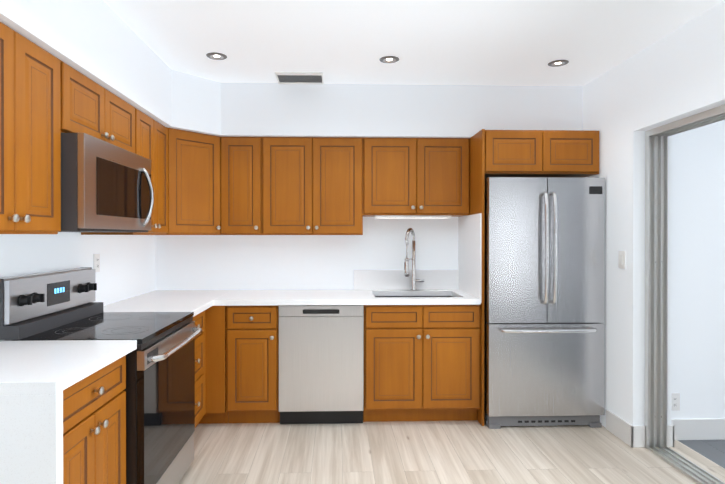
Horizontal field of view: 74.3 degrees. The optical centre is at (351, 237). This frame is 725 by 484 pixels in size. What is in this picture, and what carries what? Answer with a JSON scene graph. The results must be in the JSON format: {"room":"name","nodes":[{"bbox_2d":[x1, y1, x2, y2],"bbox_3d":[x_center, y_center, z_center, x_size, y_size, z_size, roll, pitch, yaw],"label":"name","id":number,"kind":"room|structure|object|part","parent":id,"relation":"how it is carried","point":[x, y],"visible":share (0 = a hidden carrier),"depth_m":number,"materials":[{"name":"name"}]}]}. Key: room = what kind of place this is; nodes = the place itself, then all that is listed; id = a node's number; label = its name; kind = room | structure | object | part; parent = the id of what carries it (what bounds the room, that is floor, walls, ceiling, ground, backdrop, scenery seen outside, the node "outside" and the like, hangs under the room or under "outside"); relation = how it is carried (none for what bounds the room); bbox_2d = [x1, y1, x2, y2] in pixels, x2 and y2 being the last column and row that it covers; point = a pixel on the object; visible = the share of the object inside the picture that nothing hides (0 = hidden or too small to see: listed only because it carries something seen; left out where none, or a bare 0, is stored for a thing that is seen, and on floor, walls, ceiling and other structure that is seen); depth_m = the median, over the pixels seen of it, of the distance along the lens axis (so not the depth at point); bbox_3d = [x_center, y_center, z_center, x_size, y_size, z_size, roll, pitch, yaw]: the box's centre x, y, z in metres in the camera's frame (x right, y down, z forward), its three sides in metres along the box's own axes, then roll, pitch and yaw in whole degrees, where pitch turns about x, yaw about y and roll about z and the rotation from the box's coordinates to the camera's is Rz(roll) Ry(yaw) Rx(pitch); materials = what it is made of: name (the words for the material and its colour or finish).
{"room":"kitchen","nodes":[
{"label":"kitchen","id":0,"kind":"room"},
{"bbox_2d":[0,0,724,427],"bbox_3d":[1.880,0.096,0.841,7.220,2.530,6.880,0,0,-2],"label":"wall","id":1,"kind":"structure","parent":0,"point":[622,108],"depth_m":3.22,"materials":[{"name":"white paint"}]},
{"bbox_2d":[0,22,60,233],"bbox_3d":[-1.380,-0.394,1.754,0.353,0.758,0.606,0,0,-2],"label":"upper cabinet","id":2,"kind":"object","parent":1,"relation":"attached to","point":[30,142],"visible":1,"depth_m":1.84,"materials":[{"name":"brown wood"}]},
{"bbox_2d":[57,58,134,152],"bbox_3d":[-1.401,-0.618,2.437,0.353,0.315,0.758,0,0,-2],"label":"upper cabinet","id":3,"kind":"object","parent":1,"relation":"attached to","point":[92,108],"visible":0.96,"depth_m":2.33,"materials":[{"name":"brown wood"}]},
{"bbox_2d":[58,133,153,231],"bbox_3d":[-1.347,-0.244,2.441,0.462,0.425,0.752,0,0,-2],"label":"microwave","id":4,"kind":"object","parent":3,"relation":"attached to","point":[106,187],"visible":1,"depth_m":2.23,"materials":[{"name":"silver metal"}]},
{"bbox_3d":[-1.152,-0.228,2.708,0.055,0.333,0.066,0,0,-2],"label":"handle","id":5,"kind":"part","parent":4,"relation":"part of","materials":[{"name":"silver metal"}]},
{"bbox_2d":[93,254,99,272],"bbox_3d":[-1.593,0.157,3.000,0.010,0.116,0.072,0,0,-2],"label":"electrical outlet plate","id":6,"kind":"object","parent":1,"relation":"attached to","point":[96,262],"visible":1,"depth_m":2.99,"materials":[{"name":"white plastic"}]},
{"bbox_2d":[81,107,167,234],"bbox_3d":[-1.422,-0.400,3.092,0.353,0.758,0.548,0,0,-2],"label":"upper cabinet","id":7,"kind":"object","parent":1,"relation":"attached to","point":[151,139],"visible":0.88,"depth_m":3.12,"materials":[{"name":"brown wood"}]},
{"bbox_2d":[166,127,220,234],"bbox_3d":[-1.304,-0.402,3.673,0.623,0.758,0.613,0,0,-2],"label":"upper cabinet","id":8,"kind":"object","parent":1,"relation":"attached to","point":[193,183],"visible":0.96,"depth_m":3.50,"materials":[{"name":"brown wood"}]},
{"bbox_2d":[220,137,261,234],"bbox_3d":[-0.852,-0.403,3.817,0.318,0.758,0.353,0,0,-2],"label":"upper cabinet","id":9,"kind":"object","parent":1,"relation":"attached to","point":[240,185],"visible":0.98,"depth_m":3.67,"materials":[{"name":"brown wood"}]},
{"bbox_2d":[262,137,362,234],"bbox_3d":[-0.303,-0.403,3.834,0.778,0.758,0.353,0,0,-2],"label":"upper cabinet","id":10,"kind":"object","parent":1,"relation":"attached to","point":[312,185],"visible":1,"depth_m":3.69,"materials":[{"name":"brown wood"}]},
{"bbox_2d":[363,137,468,216],"bbox_3d":[0.505,-0.481,3.858,0.834,0.602,0.353,0,0,-2],"label":"upper cabinet","id":11,"kind":"object","parent":1,"relation":"attached to","point":[415,176],"visible":0.94,"depth_m":3.71,"materials":[{"name":"brown wood"}]},
{"bbox_2d":[375,215,450,218],"bbox_3d":[0.488,-0.167,3.789,0.600,0.022,0.060,0,0,-2],"label":"under-cabinet light","id":12,"kind":"object","parent":11,"relation":"attached to","point":[415,216],"visible":0.96,"depth_m":3.76,"materials":[{"name":"white plastic"}]},
{"bbox_2d":[485,130,598,178],"bbox_3d":[1.371,-0.624,3.752,0.846,0.315,0.617,0,0,-2],"label":"upper cabinet","id":13,"kind":"object","parent":1,"relation":"attached to","point":[544,153],"visible":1,"depth_m":3.45,"materials":[{"name":"brown wood"}]},
{"bbox_2d":[618,251,625,268],"bbox_3d":[1.812,0.146,3.206,0.010,0.120,0.074,0,0,-2],"label":"switch plate","id":14,"kind":"object","parent":1,"relation":"attached to","point":[621,259],"visible":1,"depth_m":3.19,"materials":[{"name":"white plastic"}]},
{"bbox_2d":[606,409,640,447],"bbox_3d":[1.825,1.281,3.235,0.043,0.140,0.303,0,0,-2],"label":"baseboard","id":15,"kind":"structure","parent":1,"relation":"attached to","point":[630,435],"depth_m":3.17,"materials":[{"name":"white"}]},
{"bbox_2d":[671,393,679,410],"bbox_3d":[2.162,1.096,3.200,0.072,0.116,0.010,0,0,-2],"label":"electrical outlet plate","id":16,"kind":"object","parent":1,"relation":"attached to","point":[675,401],"visible":0.9,"depth_m":3.20,"materials":[{"name":"white plastic"}]},
{"bbox_2d":[644,104,724,448],"bbox_3d":[2.019,0.339,1.252,0.128,2.040,3.690,0,0,-2],"label":"door frame","id":17,"kind":"structure","parent":1,"relation":"attached to","point":[656,295],"depth_m":3.08,"materials":[{"name":"silver metal"}]},
{"bbox_2d":[648,446,724,483],"bbox_3d":[2.047,1.357,0.339,0.132,0.020,5.454,0,0,-2],"label":"sill","id":18,"kind":"structure","parent":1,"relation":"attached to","point":[687,467],"depth_m":2.81,"materials":[{"name":"silver metal"}]},
{"bbox_2d":[667,418,724,444],"bbox_3d":[3.645,1.281,3.232,3.145,0.140,0.040,0,0,-2],"label":"baseboard","id":19,"kind":"structure","parent":1,"relation":"attached to","point":[679,429],"depth_m":3.20,"materials":[{"name":"white"}]},
{"bbox_2d":[103,0,722,85],"bbox_3d":[1.880,-1.244,0.836,7.220,0.150,6.880,0,0,-2],"label":"ceiling","id":20,"kind":"structure","parent":0,"point":[482,42],"depth_m":2.80,"materials":[{"name":"white paint"}]},
{"bbox_2d":[206,52,226,59],"bbox_3d":[-0.871,-1.175,3.102,0.132,0.006,0.132,0,0,-2],"label":"recessed light","id":21,"kind":"object","parent":20,"relation":"in","point":[216,56],"visible":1,"depth_m":3.09,"materials":[{"name":"grey metal"}]},
{"bbox_2d":[274,72,323,84],"bbox_3d":[-0.377,-1.176,3.525,0.345,0.008,0.255,0,0,-2],"label":"ceiling vent","id":22,"kind":"object","parent":20,"relation":"in","point":[299,78],"visible":1,"depth_m":3.51,"materials":[{"name":"white metal"}]},
{"bbox_2d":[379,56,398,62],"bbox_3d":[0.252,-1.176,3.162,0.132,0.006,0.132,0,0,-2],"label":"recessed light","id":23,"kind":"object","parent":20,"relation":"in","point":[389,59],"visible":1,"depth_m":3.15,"materials":[{"name":"grey metal"}]},
{"bbox_2d":[548,60,568,66],"bbox_3d":[1.396,-1.176,3.227,0.132,0.006,0.132,0,0,-2],"label":"recessed light","id":24,"kind":"object","parent":20,"relation":"in","point":[556,63],"visible":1,"depth_m":3.22,"materials":[{"name":"grey metal"}]},
{"bbox_2d":[178,419,724,483],"bbox_3d":[1.880,1.411,0.847,7.220,0.100,6.880,0,0,-2],"label":"floor","id":25,"kind":"structure","parent":0,"point":[435,452],"depth_m":2.98,"materials":[{"name":"beige wood"}]},
{"bbox_2d":[63,355,125,483],"bbox_3d":[-1.242,0.920,1.789,0.626,0.872,0.556,0,0,-2],"label":"base cabinet","id":26,"kind":"object","parent":25,"relation":"on","point":[94,428],"visible":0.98,"depth_m":1.81,"materials":[{"name":"brown wood"}]},
{"bbox_2d":[0,340,136,483],"bbox_3d":[-1.238,0.900,1.769,0.638,0.913,0.600,0,0,-2],"label":"countertop","id":27,"kind":"structure","parent":26,"relation":"on","point":[37,378],"depth_m":1.48,"materials":[{"name":"white stone"}]},
{"bbox_2d":[0,267,202,483],"bbox_3d":[-1.208,0.764,2.449,0.735,1.180,0.752,0,0,-2],"label":"range","id":28,"kind":"object","parent":25,"relation":"on","point":[160,375],"visible":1,"depth_m":2.31,"materials":[{"name":"silver metal"}]},
{"bbox_3d":[-0.879,0.536,2.458,0.075,0.028,0.690,0,0,-2],"label":"handle","id":29,"kind":"part","parent":28,"relation":"part of","materials":[{"name":"silver metal"}]},
{"bbox_2d":[193,311,203,426],"bbox_3d":[-1.282,0.914,3.060,0.626,0.872,0.462,0,0,-2],"label":"base cabinet","id":30,"kind":"object","parent":25,"relation":"on","point":[198,319],"visible":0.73,"depth_m":3.17,"materials":[{"name":"brown wood"}]},
{"bbox_2d":[195,306,227,427],"bbox_3d":[-1.257,0.912,3.639,0.712,0.872,0.690,0,0,-2],"label":"base cabinet","id":31,"kind":"object","parent":25,"relation":"on","point":[214,332],"visible":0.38,"depth_m":3.38,"materials":[{"name":"brown wood"}]},
{"bbox_2d":[103,297,215,316],"bbox_3d":[-1.279,0.457,3.076,0.639,0.039,0.500,0,0,-2],"label":"countertop","id":32,"kind":"structure","parent":31,"relation":"on","point":[197,305],"depth_m":3.15,"materials":[{"name":"white stone"}]},
{"bbox_2d":[135,213,481,305],"bbox_3d":[-0.344,0.235,3.683,2.545,0.827,0.658,0,0,-2],"label":"countertop","id":33,"kind":"structure","parent":31,"relation":"on","point":[462,286],"depth_m":3.75,"materials":[{"name":"white stone"}]},
{"bbox_2d":[404,228,424,290],"bbox_3d":[0.512,0.176,3.895,0.189,0.514,0.187,0,0,-2],"label":"faucet","id":34,"kind":"object","parent":33,"relation":"on","point":[414,280],"visible":1,"depth_m":3.94,"materials":[{"name":"silver metal"}]},
{"bbox_2d":[226,305,279,422],"bbox_3d":[-0.713,0.912,3.680,0.372,0.872,0.641,0,0,-2],"label":"base cabinet","id":35,"kind":"object","parent":25,"relation":"on","point":[252,364],"visible":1,"depth_m":3.39,"materials":[{"name":"brown wood"}]},
{"bbox_2d":[279,305,363,423],"bbox_3d":[-0.222,0.914,3.700,0.602,0.867,0.606,0,0,-2],"label":"dishwasher","id":36,"kind":"object","parent":25,"relation":"on","point":[320,364],"visible":0.92,"depth_m":3.40,"materials":[{"name":"silver metal"}]},
{"bbox_2d":[363,305,479,421],"bbox_3d":[0.504,0.912,3.718,0.843,0.872,0.641,0,0,-2],"label":"base cabinet","id":37,"kind":"object","parent":25,"relation":"on","point":[421,362],"visible":0.92,"depth_m":3.43,"materials":[{"name":"brown wood"}]},
{"bbox_2d":[469,129,484,425],"bbox_3d":[0.937,0.283,3.740,0.018,2.129,0.621,0,0,-2],"label":"end panel","id":38,"kind":"object","parent":25,"relation":"on","point":[476,173],"visible":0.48,"depth_m":3.47,"materials":[{"name":"brown wood"}]},
{"bbox_2d":[484,177,604,428],"bbox_3d":[1.372,0.456,3.672,0.828,1.785,0.752,0,0,-2],"label":"refrigerator","id":39,"kind":"object","parent":25,"relation":"on","point":[544,314],"visible":0.98,"depth_m":3.37,"materials":[{"name":"silver metal"}]},
{"bbox_3d":[1.383,0.168,3.335,0.675,0.982,0.080,0,0,-2],"label":"handle","id":40,"kind":"part","parent":39,"relation":"part of","materials":[{"name":"silver metal"}]}
]}

